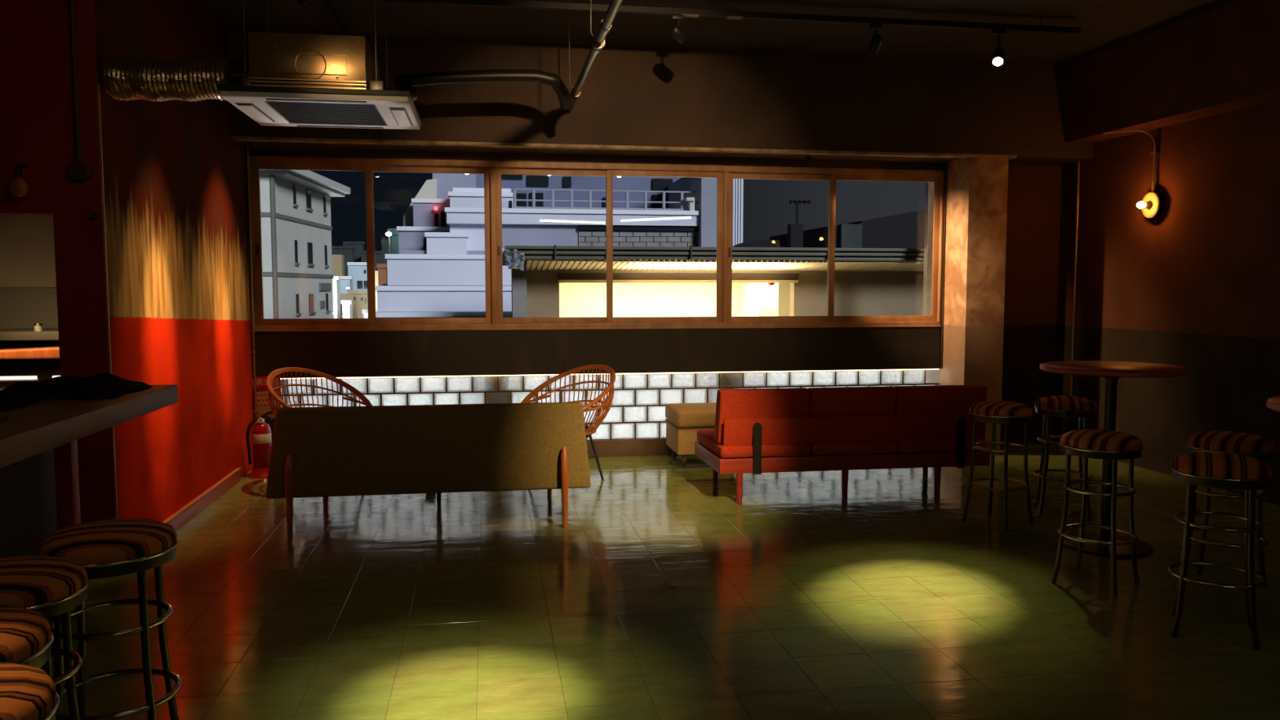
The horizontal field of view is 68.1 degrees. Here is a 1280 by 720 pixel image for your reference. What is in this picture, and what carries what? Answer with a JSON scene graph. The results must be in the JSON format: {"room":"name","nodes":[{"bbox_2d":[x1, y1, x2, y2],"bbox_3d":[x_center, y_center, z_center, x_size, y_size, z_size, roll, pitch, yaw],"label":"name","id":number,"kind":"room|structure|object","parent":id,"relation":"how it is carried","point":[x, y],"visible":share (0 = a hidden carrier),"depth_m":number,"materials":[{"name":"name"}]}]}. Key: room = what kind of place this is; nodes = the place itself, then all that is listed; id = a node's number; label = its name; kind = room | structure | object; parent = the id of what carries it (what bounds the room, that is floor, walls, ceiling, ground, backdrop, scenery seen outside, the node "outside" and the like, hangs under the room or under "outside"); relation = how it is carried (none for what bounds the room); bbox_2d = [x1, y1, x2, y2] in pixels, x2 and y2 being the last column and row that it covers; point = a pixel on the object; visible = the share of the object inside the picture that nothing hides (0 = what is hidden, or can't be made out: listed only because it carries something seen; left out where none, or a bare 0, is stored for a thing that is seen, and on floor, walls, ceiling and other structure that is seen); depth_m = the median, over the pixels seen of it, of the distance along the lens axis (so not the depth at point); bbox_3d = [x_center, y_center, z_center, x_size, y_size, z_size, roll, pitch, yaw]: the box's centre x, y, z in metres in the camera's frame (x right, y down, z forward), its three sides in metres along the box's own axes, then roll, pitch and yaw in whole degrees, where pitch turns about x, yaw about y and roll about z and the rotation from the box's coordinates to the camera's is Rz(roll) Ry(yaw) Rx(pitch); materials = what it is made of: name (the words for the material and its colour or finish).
{"room":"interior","nodes":[
{"label":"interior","id":0,"kind":"room"},
{"bbox_2d":[0,339,60,386],"bbox_3d":[-4.196,-0.636,5.325,2.430,3.360,1.480,-1,4,-9],"label":"wall","id":1,"kind":"structure","parent":0,"point":[44,369],"depth_m":6.07,"materials":[{"name":"brown"}]},
{"bbox_2d":[0,375,38,381],"bbox_3d":[-3.209,0.096,4.884,0.180,0.024,0.033,-1,4,-9],"label":"strip light","id":2,"kind":"object","parent":1,"relation":"attached to","point":[30,378],"visible":1,"depth_m":4.87,"materials":[{"name":"white plastic"}]},
{"bbox_2d":[0,375,37,379],"bbox_3d":[-3.208,0.092,4.882,0.172,0.016,0.028,-1,4,-9],"label":"diffuser","id":3,"kind":"object","parent":2,"relation":"attached to","point":[30,377],"depth_m":4.87,"materials":[{"name":"white plastic"}]},
{"bbox_2d":[0,288,57,328],"bbox_3d":[-3.621,-0.305,5.586,1.040,0.240,0.040,-1,4,-9],"label":"backsplash","id":4,"kind":"structure","parent":1,"relation":"attached to","point":[20,308],"depth_m":5.57,"materials":[{"name":"grey tile"}]},
{"bbox_2d":[0,214,56,288],"bbox_3d":[-3.643,-0.749,5.564,1.000,0.650,0.030,-1,4,-9],"label":"wall","id":5,"kind":"structure","parent":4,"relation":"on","point":[27,245],"depth_m":5.56,"materials":[{"name":"beige paint"}]},
{"bbox_2d":[0,328,58,340],"bbox_3d":[-3.571,-0.145,5.414,1.080,0.048,0.338,-1,4,-9],"label":"steel shelf","id":6,"kind":"object","parent":1,"relation":"attached to","point":[5,334],"visible":0.44,"depth_m":5.28,"materials":[{"name":"silver metal"}]},
{"bbox_2d":[33,323,42,331],"bbox_3d":[-3.398,-0.186,5.347,0.042,0.043,0.041,-1,4,-9],"label":"jar","id":7,"kind":"object","parent":6,"relation":"on","point":[37,326],"visible":1,"depth_m":5.33,"materials":[{"name":"white"}]},
{"bbox_2d":[0,346,59,359],"bbox_3d":[-3.393,-0.016,5.010,0.900,0.112,0.150,-1,4,-9],"label":"wooden board","id":8,"kind":"object","parent":1,"relation":"attached to","point":[42,353],"visible":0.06,"depth_m":4.97,"materials":[{"name":"brown wood"}]},
{"bbox_2d":[0,0,115,524],"bbox_3d":[-3.970,-0.577,4.554,2.628,3.360,0.120,-1,4,-9],"label":"wall","id":9,"kind":"structure","parent":0,"point":[37,131],"depth_m":4.64,"materials":[{"name":"red paint"}]},
{"bbox_2d":[8,164,28,196],"bbox_3d":[-2.981,-0.864,4.559,0.084,0.161,0.142,-1,4,-9],"label":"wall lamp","id":10,"kind":"object","parent":9,"relation":"attached to","point":[17,186],"visible":1,"depth_m":4.51,"materials":[{"name":"brown"}]},
{"bbox_2d":[13,166,22,177],"bbox_3d":[-2.976,-0.901,4.528,0.032,0.050,0.031,-1,4,-9],"label":"socket","id":11,"kind":"object","parent":10,"relation":"attached to","point":[17,170],"depth_m":4.52,"materials":[{"name":"black metal"}]},
{"bbox_2d":[93,0,254,522],"bbox_3d":[-3.020,-0.709,6.289,0.200,3.360,3.247,-1,4,-9],"label":"wall","id":12,"kind":"structure","parent":0,"point":[175,175],"depth_m":5.77,"materials":[{"name":"red paint"}]},
{"bbox_2d":[89,211,97,220],"bbox_3d":[-2.697,-0.711,4.663,0.030,0.040,0.050,-1,4,-9],"label":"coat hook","id":13,"kind":"object","parent":12,"relation":"attached to","point":[94,216],"visible":1,"depth_m":4.68,"materials":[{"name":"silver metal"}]},
{"bbox_2d":[96,83,118,519],"bbox_3d":[-2.660,-0.135,4.739,0.010,2.450,0.012,-1,4,-9],"label":"trim","id":14,"kind":"structure","parent":12,"relation":"attached to","point":[97,84],"depth_m":4.71,"materials":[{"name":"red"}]},
{"bbox_2d":[162,467,240,531],"bbox_3d":[-2.837,0.950,5.992,0.026,0.096,2.360,-1,4,-9],"label":"baseboard","id":15,"kind":"structure","parent":12,"relation":"attached to","point":[193,508],"depth_m":6.21,"materials":[{"name":"brown wood"}]},
{"bbox_2d":[257,369,938,442],"bbox_3d":[-0.112,0.397,8.215,6.129,0.592,0.074,-1,4,-9],"label":"glass wall","id":16,"kind":"structure","parent":0,"point":[637,411],"depth_m":8.18,"materials":[{"name":"white"}]},
{"bbox_2d":[256,387,282,417],"bbox_3d":[-3.014,0.338,7.684,0.201,0.260,0.051,-1,4,-9],"label":"board","id":17,"kind":"object","parent":16,"relation":"attached to","point":[263,406],"visible":0.59,"depth_m":7.66,"materials":[{"name":"red"}]},
{"bbox_2d":[256,388,280,406],"bbox_3d":[-3.004,0.302,7.657,0.188,0.143,0.001,-1,4,-9],"label":"print","id":18,"kind":"object","parent":17,"relation":"attached to","point":[262,400],"depth_m":7.65,"materials":[{"name":"red"}]},
{"bbox_2d":[586,438,677,457],"bbox_3d":[-0.215,0.753,8.287,5.940,0.142,0.230,-1,4,-9],"label":"baseboard","id":19,"kind":"structure","parent":0,"point":[642,446],"depth_m":8.19,"materials":[{"name":"brown wood"}]},
{"bbox_2d":[251,164,1062,444],"bbox_3d":[0.345,-0.862,8.304,7.090,3.360,0.335,-1,4,-9],"label":"wall","id":20,"kind":"structure","parent":0,"point":[347,353],"depth_m":8.29,"materials":[{"name":"black paint"}]},
{"bbox_2d":[246,146,258,424],"bbox_3d":[-3.103,-0.581,7.569,0.039,2.210,0.030,-1,4,-9],"label":"conduit pipe","id":21,"kind":"object","parent":20,"relation":"attached to","point":[253,351],"visible":0.87,"depth_m":7.56,"materials":[{"name":"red metal"}]},
{"bbox_2d":[255,376,279,388],"bbox_3d":[-3.010,0.181,7.641,0.200,0.090,0.010,-1,4,-9],"label":"sign","id":22,"kind":"object","parent":20,"relation":"attached to","point":[260,382],"visible":0.62,"depth_m":7.63,"materials":[{"name":"red"}]},
{"bbox_2d":[246,147,946,368],"bbox_3d":[-0.209,-0.815,8.133,5.940,1.852,0.220,-1,4,-9],"label":"window","id":23,"kind":"structure","parent":20,"relation":"in","point":[492,165],"depth_m":8.05,"materials":[{"name":"brown wood"}]},
{"bbox_2d":[280,368,938,378],"bbox_3d":[-0.183,0.117,8.138,5.870,0.010,0.014,-1,4,-9],"label":"led strip","id":24,"kind":"object","parent":20,"relation":"attached to","point":[931,368],"visible":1,"depth_m":8.15,"materials":[{"name":"white plastic"}]},
{"bbox_2d":[228,30,1093,165],"bbox_3d":[-0.919,-2.107,7.789,9.720,0.800,0.758,-1,4,-9],"label":"ceiling beam","id":25,"kind":"structure","parent":20,"relation":"attached to","point":[632,101],"depth_m":7.68,"materials":[{"name":"brown paint"}]},
{"bbox_2d":[804,155,812,162],"bbox_3d":[1.437,-1.708,8.069,0.061,0.054,0.040,-1,4,-9],"label":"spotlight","id":26,"kind":"object","parent":20,"relation":"attached to","point":[808,158],"visible":1,"depth_m":8.05,"materials":[{"name":"black metal"}]},
{"bbox_2d":[39,443,1279,719],"bbox_3d":[0.210,1.450,1.694,10.120,0.251,13.650,-1,4,-9],"label":"floor","id":27,"kind":"structure","parent":0,"point":[796,599],"depth_m":4.32,"materials":[{"name":"green"}]},
{"bbox_2d":[0,604,53,668],"bbox_3d":[-1.448,0.923,2.009,0.373,0.759,0.373,-2,5,-23],"label":"bar stool","id":28,"kind":"object","parent":27,"relation":"on","point":[26,636],"visible":0.79,"depth_m":1.99,"materials":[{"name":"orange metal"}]},
{"bbox_2d":[0,662,60,719],"bbox_3d":[-1.239,0.947,1.690,0.373,0.759,0.373,-2,5,-29],"label":"bar stool","id":29,"kind":"object","parent":27,"relation":"on","point":[27,692],"visible":1,"depth_m":1.69,"materials":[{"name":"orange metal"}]},
{"bbox_2d":[0,555,89,719],"bbox_3d":[-1.598,0.893,2.404,0.373,0.759,0.373,-2,5,-19],"label":"bar stool","id":30,"kind":"object","parent":27,"relation":"on","point":[51,586],"visible":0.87,"depth_m":2.36,"materials":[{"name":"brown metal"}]},
{"bbox_2d":[0,384,177,621],"bbox_3d":[-2.323,0.780,2.273,1.020,1.000,4.300,-1,4,-9],"label":"bar counter","id":31,"kind":"object","parent":27,"relation":"on","point":[40,496],"depth_m":3.84,"materials":[{"name":"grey wood"}]},
{"bbox_2d":[0,416,8,422],"bbox_3d":[-2.324,0.213,3.052,0.380,0.012,0.320,-1,4,-9],"label":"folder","id":32,"kind":"object","parent":31,"relation":"on","point":[2,418],"visible":1,"depth_m":3.21,"materials":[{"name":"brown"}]},
{"bbox_2d":[0,373,152,399],"bbox_3d":[-2.415,0.105,4.045,0.503,0.074,0.527,-1,4,-9],"label":"coat","id":33,"kind":"object","parent":31,"relation":"on","point":[100,385],"visible":0.99,"depth_m":3.88,"materials":[{"name":"black fabric"}]},
{"bbox_2d":[0,384,177,467],"bbox_3d":[-2.323,0.324,2.238,1.020,0.085,4.300,-1,4,-9],"label":"countertop","id":34,"kind":"structure","parent":31,"relation":"on","point":[30,430],"depth_m":3.41,"materials":[{"name":"grey stone"}]},
{"bbox_2d":[35,518,182,719],"bbox_3d":[-1.562,0.862,2.809,0.373,0.759,0.373,-1,5,-16],"label":"bar stool","id":35,"kind":"object","parent":27,"relation":"on","point":[109,548],"visible":0.77,"depth_m":2.72,"materials":[{"name":"metal"}]},
{"bbox_2d":[245,411,272,478],"bbox_3d":[-2.921,0.642,7.316,0.220,0.510,0.220,-1,4,-9],"label":"fire extinguisher","id":36,"kind":"object","parent":27,"relation":"on","point":[261,433],"visible":0.92,"depth_m":7.26,"materials":[{"name":"red metal"}]},
{"bbox_2d":[266,367,372,417],"bbox_3d":[-2.341,0.497,6.973,0.751,0.857,0.751,2,5,29],"label":"rattan chair","id":37,"kind":"object","parent":27,"relation":"on","point":[272,395],"visible":0.38,"depth_m":7.20,"materials":[{"name":"brown wicker"}]},
{"bbox_2d":[266,401,591,539],"bbox_3d":[-1.297,0.625,6.001,1.902,0.746,0.866,-1,4,-9],"label":"sofa","id":38,"kind":"object","parent":27,"relation":"on","point":[320,451],"visible":1,"depth_m":5.65,"materials":[{"name":"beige fabric"}]},
{"bbox_2d":[520,364,615,479],"bbox_3d":[-0.558,0.483,7.160,0.751,0.857,0.751,4,6,44],"label":"rattan chair","id":39,"kind":"object","parent":27,"relation":"on","point":[606,405],"visible":0.6,"depth_m":7.34,"materials":[{"name":"brown wicker"}]},
{"bbox_2d":[662,582,675,586],"bbox_3d":[0.139,1.095,4.613,0.042,0.014,0.053,-4,6,-39],"label":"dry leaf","id":40,"kind":"object","parent":27,"relation":"on","point":[664,583],"visible":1,"depth_m":4.62,"materials":[{"name":"brown"}]},
{"bbox_2d":[664,402,715,467],"bbox_3d":[0.519,0.620,7.873,0.540,0.470,0.540,-1,4,-9],"label":"ottoman","id":41,"kind":"object","parent":27,"relation":"on","point":[683,420],"visible":0.48,"depth_m":7.60,"materials":[{"name":"beige fabric"}]},
{"bbox_2d":[665,402,715,427],"bbox_3d":[0.519,0.455,7.861,0.540,0.140,0.540,-1,4,-9],"label":"cushion","id":42,"kind":"object","parent":41,"relation":"on","point":[677,415],"depth_m":7.60,"materials":[{"name":"beige fabric"}]},
{"bbox_2d":[694,384,990,503],"bbox_3d":[1.437,0.549,6.858,1.950,0.765,0.802,-1,4,-9],"label":"sofa","id":43,"kind":"object","parent":27,"relation":"on","point":[757,431],"visible":0.96,"depth_m":6.49,"materials":[{"name":"red fabric"}]},
{"bbox_2d":[697,430,810,457],"bbox_3d":[0.794,0.589,6.765,0.632,0.085,0.765,-1,4,-9],"label":"seat cushion","id":44,"kind":"object","parent":43,"relation":"on","point":[706,442],"depth_m":6.41,"materials":[{"name":"red fabric"}]},
{"bbox_2d":[714,387,810,443],"bbox_3d":[0.836,0.379,6.491,0.632,0.370,0.199,-1,4,-9],"label":"cushion","id":45,"kind":"object","parent":43,"relation":"on","point":[782,403],"depth_m":6.40,"materials":[{"name":"red fabric"}]},
{"bbox_2d":[808,440,897,455],"bbox_3d":[1.418,0.581,6.866,0.617,0.085,0.765,-1,4,-9],"label":"seat cushion","id":46,"kind":"object","parent":43,"relation":"on","point":[815,447],"depth_m":6.49,"materials":[{"name":"red fabric"}]},
{"bbox_2d":[808,386,897,417],"bbox_3d":[1.460,0.371,6.592,0.617,0.370,0.199,-1,4,-9],"label":"cushion","id":47,"kind":"object","parent":43,"relation":"on","point":[877,401],"depth_m":6.50,"materials":[{"name":"red fabric"}]},
{"bbox_2d":[893,384,986,415],"bbox_3d":[2.099,0.363,6.695,0.662,0.370,0.199,-1,4,-9],"label":"cushion","id":48,"kind":"object","parent":43,"relation":"on","point":[923,400],"depth_m":6.60,"materials":[{"name":"red fabric"}]},
{"bbox_2d":[894,438,986,453],"bbox_3d":[2.057,0.574,6.969,0.662,0.085,0.765,-1,4,-9],"label":"seat cushion","id":49,"kind":"object","parent":43,"relation":"on","point":[902,445],"depth_m":6.58,"materials":[{"name":"red fabric"}]},
{"bbox_2d":[961,400,1033,532],"bbox_3d":[2.208,0.633,5.822,0.373,0.759,0.373,-3,6,-38],"label":"bar stool","id":50,"kind":"object","parent":27,"relation":"on","point":[1006,412],"visible":1,"depth_m":5.74,"materials":[{"name":"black metal"}]},
{"bbox_2d":[1033,395,1097,519],"bbox_3d":[2.730,0.612,6.098,0.373,0.759,0.373,1,5,18],"label":"bar stool","id":51,"kind":"object","parent":27,"relation":"on","point":[1053,406],"visible":0.75,"depth_m":6.01,"materials":[{"name":"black metal"}]},
{"bbox_2d":[1051,429,1143,596],"bbox_3d":[2.244,0.723,4.636,0.373,0.759,0.373,-4,6,-43],"label":"bar stool","id":52,"kind":"object","parent":27,"relation":"on","point":[1101,444],"visible":1,"depth_m":4.55,"materials":[{"name":"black metal"}]},
{"bbox_2d":[1040,360,1188,557],"bbox_3d":[2.625,0.539,5.303,0.740,1.020,0.740,-1,4,-9],"label":"bar table","id":53,"kind":"object","parent":27,"relation":"on","point":[1111,371],"visible":0.85,"depth_m":5.25,"materials":[{"name":"red laminate"}]},
{"bbox_2d":[1167,452,1274,649],"bbox_3d":[2.426,0.773,3.978,0.373,0.759,0.373,2,5,29],"label":"bar stool","id":54,"kind":"object","parent":27,"relation":"on","point":[1210,469],"visible":1,"depth_m":3.87,"materials":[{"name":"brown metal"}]},
{"bbox_2d":[1182,431,1275,597],"bbox_3d":[2.835,0.727,4.580,0.373,0.759,0.373,-4,6,-43],"label":"bar stool","id":55,"kind":"object","parent":27,"relation":"on","point":[1256,446],"visible":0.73,"depth_m":4.48,"materials":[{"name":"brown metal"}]},
{"bbox_2d":[1266,395,1279,412],"bbox_3d":[2.752,0.674,3.526,0.740,1.020,0.740,-1,4,-9],"label":"bar table","id":56,"kind":"object","parent":27,"relation":"on","point":[1273,402],"visible":1,"depth_m":3.60,"materials":[{"name":"red laminate"}]},
{"bbox_2d":[198,0,1235,64],"bbox_3d":[0.214,-2.172,1.393,10.520,0.300,13.800,-1,4,-9],"label":"ceiling","id":57,"kind":"structure","parent":0,"point":[1104,24],"depth_m":6.85,"materials":[{"name":"brown paint"}]},
{"bbox_2d":[217,0,421,129],"bbox_3d":[-1.618,-1.776,4.890,0.884,1.020,0.846,-1,4,-9],"label":"air conditioner","id":58,"kind":"object","parent":57,"relation":"hanging from","point":[303,80],"visible":1,"depth_m":4.58,"materials":[{"name":"grey metal"}]},
{"bbox_2d":[100,56,232,102],"bbox_3d":[-2.359,-1.407,4.747,0.659,0.220,0.227,0,4,0],"label":"flexible duct","id":59,"kind":"object","parent":58,"relation":"attached to","point":[122,78],"visible":0.95,"depth_m":4.66,"materials":[{"name":"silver metal"}]},
{"bbox_2d":[265,101,386,125],"bbox_3d":[-1.615,-1.288,4.928,0.523,0.019,0.630,-1,4,-9],"label":"grille","id":60,"kind":"object","parent":58,"relation":"attached to","point":[298,113],"depth_m":4.91,"materials":[{"name":"grey"}]},
{"bbox_2d":[390,69,572,110],"bbox_3d":[-1.232,-1.731,6.200,0.785,0.450,1.698,3,5,37],"label":"hose","id":61,"kind":"object","parent":58,"relation":"attached to","point":[405,82],"visible":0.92,"depth_m":6.36,"materials":[{"name":"black metal"}]},
{"bbox_2d":[567,0,622,111],"bbox_3d":[0.003,-1.959,3.967,0.089,0.516,7.101,-1,4,-9],"label":"drain pipe","id":62,"kind":"object","parent":57,"relation":"hanging from","point":[605,25],"visible":0.92,"depth_m":5.52,"materials":[{"name":"grey metal"}]},
{"bbox_2d":[354,0,1080,34],"bbox_3d":[0.666,-2.347,6.361,5.000,0.104,0.050,-1,4,-9],"label":"track","id":63,"kind":"object","parent":57,"relation":"attached to","point":[686,12],"visible":1,"depth_m":6.35,"materials":[{"name":"black metal"}]},
{"bbox_2d":[669,13,688,44],"bbox_3d":[0.255,-2.205,6.306,0.132,0.183,0.083,-4,6,-41],"label":"track spotlight","id":64,"kind":"object","parent":63,"relation":"hanging from","point":[679,34],"visible":1,"depth_m":6.28,"materials":[{"name":"black metal"}]},
{"bbox_2d":[866,23,883,53],"bbox_3d":[1.620,-2.213,6.529,0.116,0.202,0.084,4,6,40],"label":"track spotlight","id":65,"kind":"object","parent":63,"relation":"hanging from","point":[874,45],"visible":1,"depth_m":6.50,"materials":[{"name":"black metal"}]},
{"bbox_2d":[991,29,1005,66],"bbox_3d":[2.529,-2.198,6.671,0.084,0.253,0.128,2,5,27],"label":"track spotlight","id":66,"kind":"object","parent":63,"relation":"hanging from","point":[998,56],"visible":1,"depth_m":6.65,"materials":[{"name":"black metal"}]},
{"bbox_3d":[-2.034,-2.334,6.146,0.040,0.098,1.700,-1,4,-9],"label":"track","id":67,"kind":"object","parent":57,"relation":"attached to","visible":0},
{"bbox_2d":[296,0,315,10],"bbox_3d":[-1.926,-2.128,5.469,0.114,0.209,0.083,-1,4,-9],"label":"track spotlight","id":68,"kind":"object","parent":67,"relation":"hanging from","point":[307,5],"visible":1,"depth_m":5.45,"materials":[{"name":"black metal"}]},
{"bbox_2d":[925,156,1008,453],"bbox_3d":[2.920,-0.484,8.540,0.360,2.570,0.750,-1,4,-9],"label":"wall","id":69,"kind":"structure","parent":0,"point":[976,212],"depth_m":8.19,"materials":[{"name":"paint"}]},
{"bbox_2d":[1053,99,1279,505],"bbox_3d":[5.008,-0.420,2.483,0.250,3.360,13.350,-1,4,-9],"label":"wall","id":70,"kind":"structure","parent":0,"point":[1194,285],"depth_m":7.21,"materials":[{"name":"brown paint"}]},
{"bbox_2d":[1069,160,1080,395],"bbox_3d":[3.854,-0.725,8.477,0.107,2.360,0.028,1,5,17],"label":"conduit pipe","id":71,"kind":"object","parent":70,"relation":"attached to","point":[1077,198],"visible":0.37,"depth_m":8.45,"materials":[{"name":"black metal"}]},
{"bbox_2d":[1103,128,1159,182],"bbox_3d":[3.923,-1.623,7.556,0.414,0.429,0.068,4,6,43],"label":"conduit pipe","id":72,"kind":"object","parent":70,"relation":"attached to","point":[1150,135],"visible":1,"depth_m":7.43,"materials":[{"name":"gold metal"}]},
{"bbox_2d":[1136,182,1164,217],"bbox_3d":[3.987,-1.257,7.440,0.165,0.282,0.204,-1,4,-9],"label":"wall sconce","id":73,"kind":"object","parent":70,"relation":"attached to","point":[1152,205],"visible":1,"depth_m":7.42,"materials":[{"name":"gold metal"}]},
{"bbox_2d":[1143,200,1152,209],"bbox_3d":[3.986,-1.218,7.443,0.043,0.067,0.068,-1,4,-9],"label":"socket","id":74,"kind":"object","parent":73,"relation":"attached to","point":[1148,205],"depth_m":7.42,"materials":[{"name":"white ceramic"}]},
{"bbox_2d":[1065,0,1279,143],"bbox_3d":[4.812,-1.734,1.970,0.270,0.660,12.600,-1,4,-9],"label":"ceiling beam","id":75,"kind":"structure","parent":70,"relation":"attached to","point":[1224,58],"depth_m":6.83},
{"label":"outside","id":76,"kind":"structure","parent":0,"visible":0},
{"bbox_3d":[-3.591,1.103,85.044,140.000,0.200,151.600,-1,4,-9],"label":"ground","id":77,"kind":"structure","parent":76,"visible":0},
{"bbox_2d":[259,168,350,404],"bbox_3d":[-24.561,-2.746,47.787,16.918,13.127,12.224,0,4,-3],"label":"apartment building","id":78,"kind":"structure","parent":77,"relation":"on","point":[296,228],"depth_m":46.74,"materials":[{"name":"grey concrete"}]},
{"bbox_2d":[332,275,340,318],"bbox_3d":[-20.994,-1.661,65.701,0.551,8.245,1.500,-1,4,-9],"label":"house","id":79,"kind":"structure","parent":77,"relation":"on","point":[335,281],"depth_m":64.91,"materials":[{"name":"white concrete"}]},
{"bbox_2d":[332,254,344,275],"bbox_3d":[-25.892,-3.884,81.550,0.822,10.275,1.400,-1,4,-9],"label":"house","id":80,"kind":"structure","parent":77,"relation":"on","point":[338,260],"depth_m":80.55,"materials":[{"name":"beige concrete"}]},
{"bbox_2d":[331,245,355,275],"bbox_3d":[-27.857,-5.004,89.223,2.236,11.345,1.500,-1,4,-9],"label":"house","id":81,"kind":"structure","parent":77,"relation":"on","point":[348,251],"depth_m":88.25,"materials":[{"name":"grey concrete"}]},
{"bbox_2d":[340,293,350,318],"bbox_3d":[-21.661,-1.411,70.234,0.754,7.060,1.400,-1,4,-9],"label":"house","id":82,"kind":"structure","parent":77,"relation":"on","point":[344,296],"depth_m":69.30,"materials":[{"name":"beige concrete"}]},
{"bbox_2d":[338,275,352,293],"bbox_3d":[-22.933,-2.309,73.464,1.480,8.360,1.500,-1,4,-9],"label":"house","id":83,"kind":"structure","parent":77,"relation":"on","point":[344,281],"depth_m":72.59,"materials":[{"name":"blue"}]},
{"bbox_2d":[340,300,352,318],"bbox_3d":[-19.523,-0.689,63.474,0.668,6.645,1.500,-1,4,-9],"label":"house","id":84,"kind":"structure","parent":77,"relation":"on","point":[347,305],"depth_m":62.62,"materials":[{"name":"white concrete"}]},
{"bbox_2d":[342,241,364,262],"bbox_3d":[-28.555,-5.809,95.144,2.057,12.052,1.500,-1,4,-9],"label":"house","id":85,"kind":"structure","parent":77,"relation":"on","point":[359,246],"depth_m":94.17,"materials":[{"name":"grey concrete"}]},
{"bbox_2d":[346,262,367,290],"bbox_3d":[-22.331,-3.071,76.044,1.887,9.488,1.500,-1,4,-9],"label":"house","id":86,"kind":"structure","parent":77,"relation":"on","point":[358,270],"depth_m":75.10,"materials":[{"name":"blue concrete"}]},
{"bbox_2d":[348,290,368,318],"bbox_3d":[-19.613,-1.348,67.981,2.120,7.276,1.500,-1,4,-9],"label":"house","id":87,"kind":"structure","parent":77,"relation":"on","point":[358,298],"depth_m":67.07,"materials":[{"name":"beige concrete"}]},
{"bbox_2d":[362,309,368,318],"bbox_3d":[-17.154,-0.184,60.341,0.768,6.113,1.500,-1,4,-9],"label":"house","id":88,"kind":"structure","parent":77,"relation":"on","point":[365,312],"depth_m":59.38,"materials":[{"name":"white concrete"}]},
{"bbox_2d":[360,250,382,271],"bbox_3d":[-25.439,-5.205,93.664,3.807,11.070,1.500,-1,4,-9],"label":"house","id":89,"kind":"structure","parent":77,"relation":"on","point":[378,254],"depth_m":92.55,"materials":[{"name":"grey concrete"}]},
{"bbox_2d":[374,271,377,311],"bbox_3d":[-17.120,-1.558,62.274,0.702,8.560,1.500,-1,4,-9],"label":"house","id":90,"kind":"structure","parent":77,"relation":"on","point":[375,272],"depth_m":61.37,"materials":[{"name":"beige concrete"}]},
{"bbox_2d":[376,263,387,285],"bbox_3d":[-15.336,-1.316,56.995,0.660,8.879,1.500,-1,4,-9],"label":"house","id":91,"kind":"structure","parent":77,"relation":"on","point":[382,268],"depth_m":56.05,"materials":[{"name":"brown brick"}]},
{"bbox_2d":[381,240,391,263],"bbox_3d":[-22.712,-4.963,85.998,1.130,11.751,1.500,-1,4,-9],"label":"house","id":92,"kind":"structure","parent":77,"relation":"on","point":[384,242],"depth_m":84.93,"materials":[{"name":"grey concrete"}]},
{"bbox_2d":[385,228,391,253],"bbox_3d":[-10.003,-0.337,38.070,0.240,9.797,0.427,-1,4,-9],"label":"street lamp","id":93,"kind":"object","parent":77,"relation":"on","point":[388,233],"visible":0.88,"depth_m":37.84,"materials":[{"name":"grey metal"}]},
{"bbox_2d":[389,228,399,253],"bbox_3d":[-10.061,-0.491,39.627,0.518,9.868,1.500,-1,4,-9],"label":"house","id":94,"kind":"structure","parent":77,"relation":"on","point":[394,233],"depth_m":38.65,"materials":[{"name":"teal"}]},
{"bbox_2d":[375,173,716,318],"bbox_3d":[-2.288,-0.506,29.012,10.248,11.508,12.080,-1,4,-9],"label":"building","id":95,"kind":"structure","parent":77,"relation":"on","point":[437,270],"depth_m":27.12,"materials":[{"name":"white concrete"}]},
{"bbox_2d":[502,244,924,317],"bbox_3d":[2.241,1.967,18.618,9.733,8.152,5.560,-1,4,-9],"label":"building","id":96,"kind":"structure","parent":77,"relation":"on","point":[554,281],"depth_m":17.41,"materials":[{"name":"grey concrete"}]},
{"bbox_2d":[732,178,743,246],"bbox_3d":[3.354,-1.151,34.441,0.513,11.972,1.100,-1,4,-9],"label":"wall","id":97,"kind":"structure","parent":77,"relation":"on","point":[738,184],"depth_m":33.63,"materials":[{"name":"white"}]},
{"bbox_2d":[732,239,839,248],"bbox_3d":[4.723,0.475,32.450,3.530,9.030,2.300,-1,4,-9],"label":"rooftop","id":98,"kind":"object","parent":77,"relation":"on","point":[762,242],"visible":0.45,"depth_m":30.87,"materials":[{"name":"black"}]},
{"bbox_2d":[786,199,811,247],"bbox_3d":[6.104,-0.728,36.495,0.982,10.815,0.615,-1,4,-9],"label":"antenna mast","id":99,"kind":"object","parent":77,"relation":"on","point":[795,232],"visible":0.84,"depth_m":36.08,"materials":[{"name":"black metal"}]},
{"bbox_2d":[768,209,924,248],"bbox_3d":[8.742,-0.855,39.860,4.850,10.558,8.200,-1,4,-9],"label":"building","id":100,"kind":"structure","parent":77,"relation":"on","point":[905,230],"depth_m":35.73,"materials":[{"name":"black"}]},
{"bbox_2d":[922,182,928,315],"bbox_3d":[5.002,1.184,16.406,0.254,10.050,0.120,-1,4,-9],"label":"post","id":101,"kind":"object","parent":77,"relation":"on","point":[926,202],"visible":0.02,"depth_m":16.15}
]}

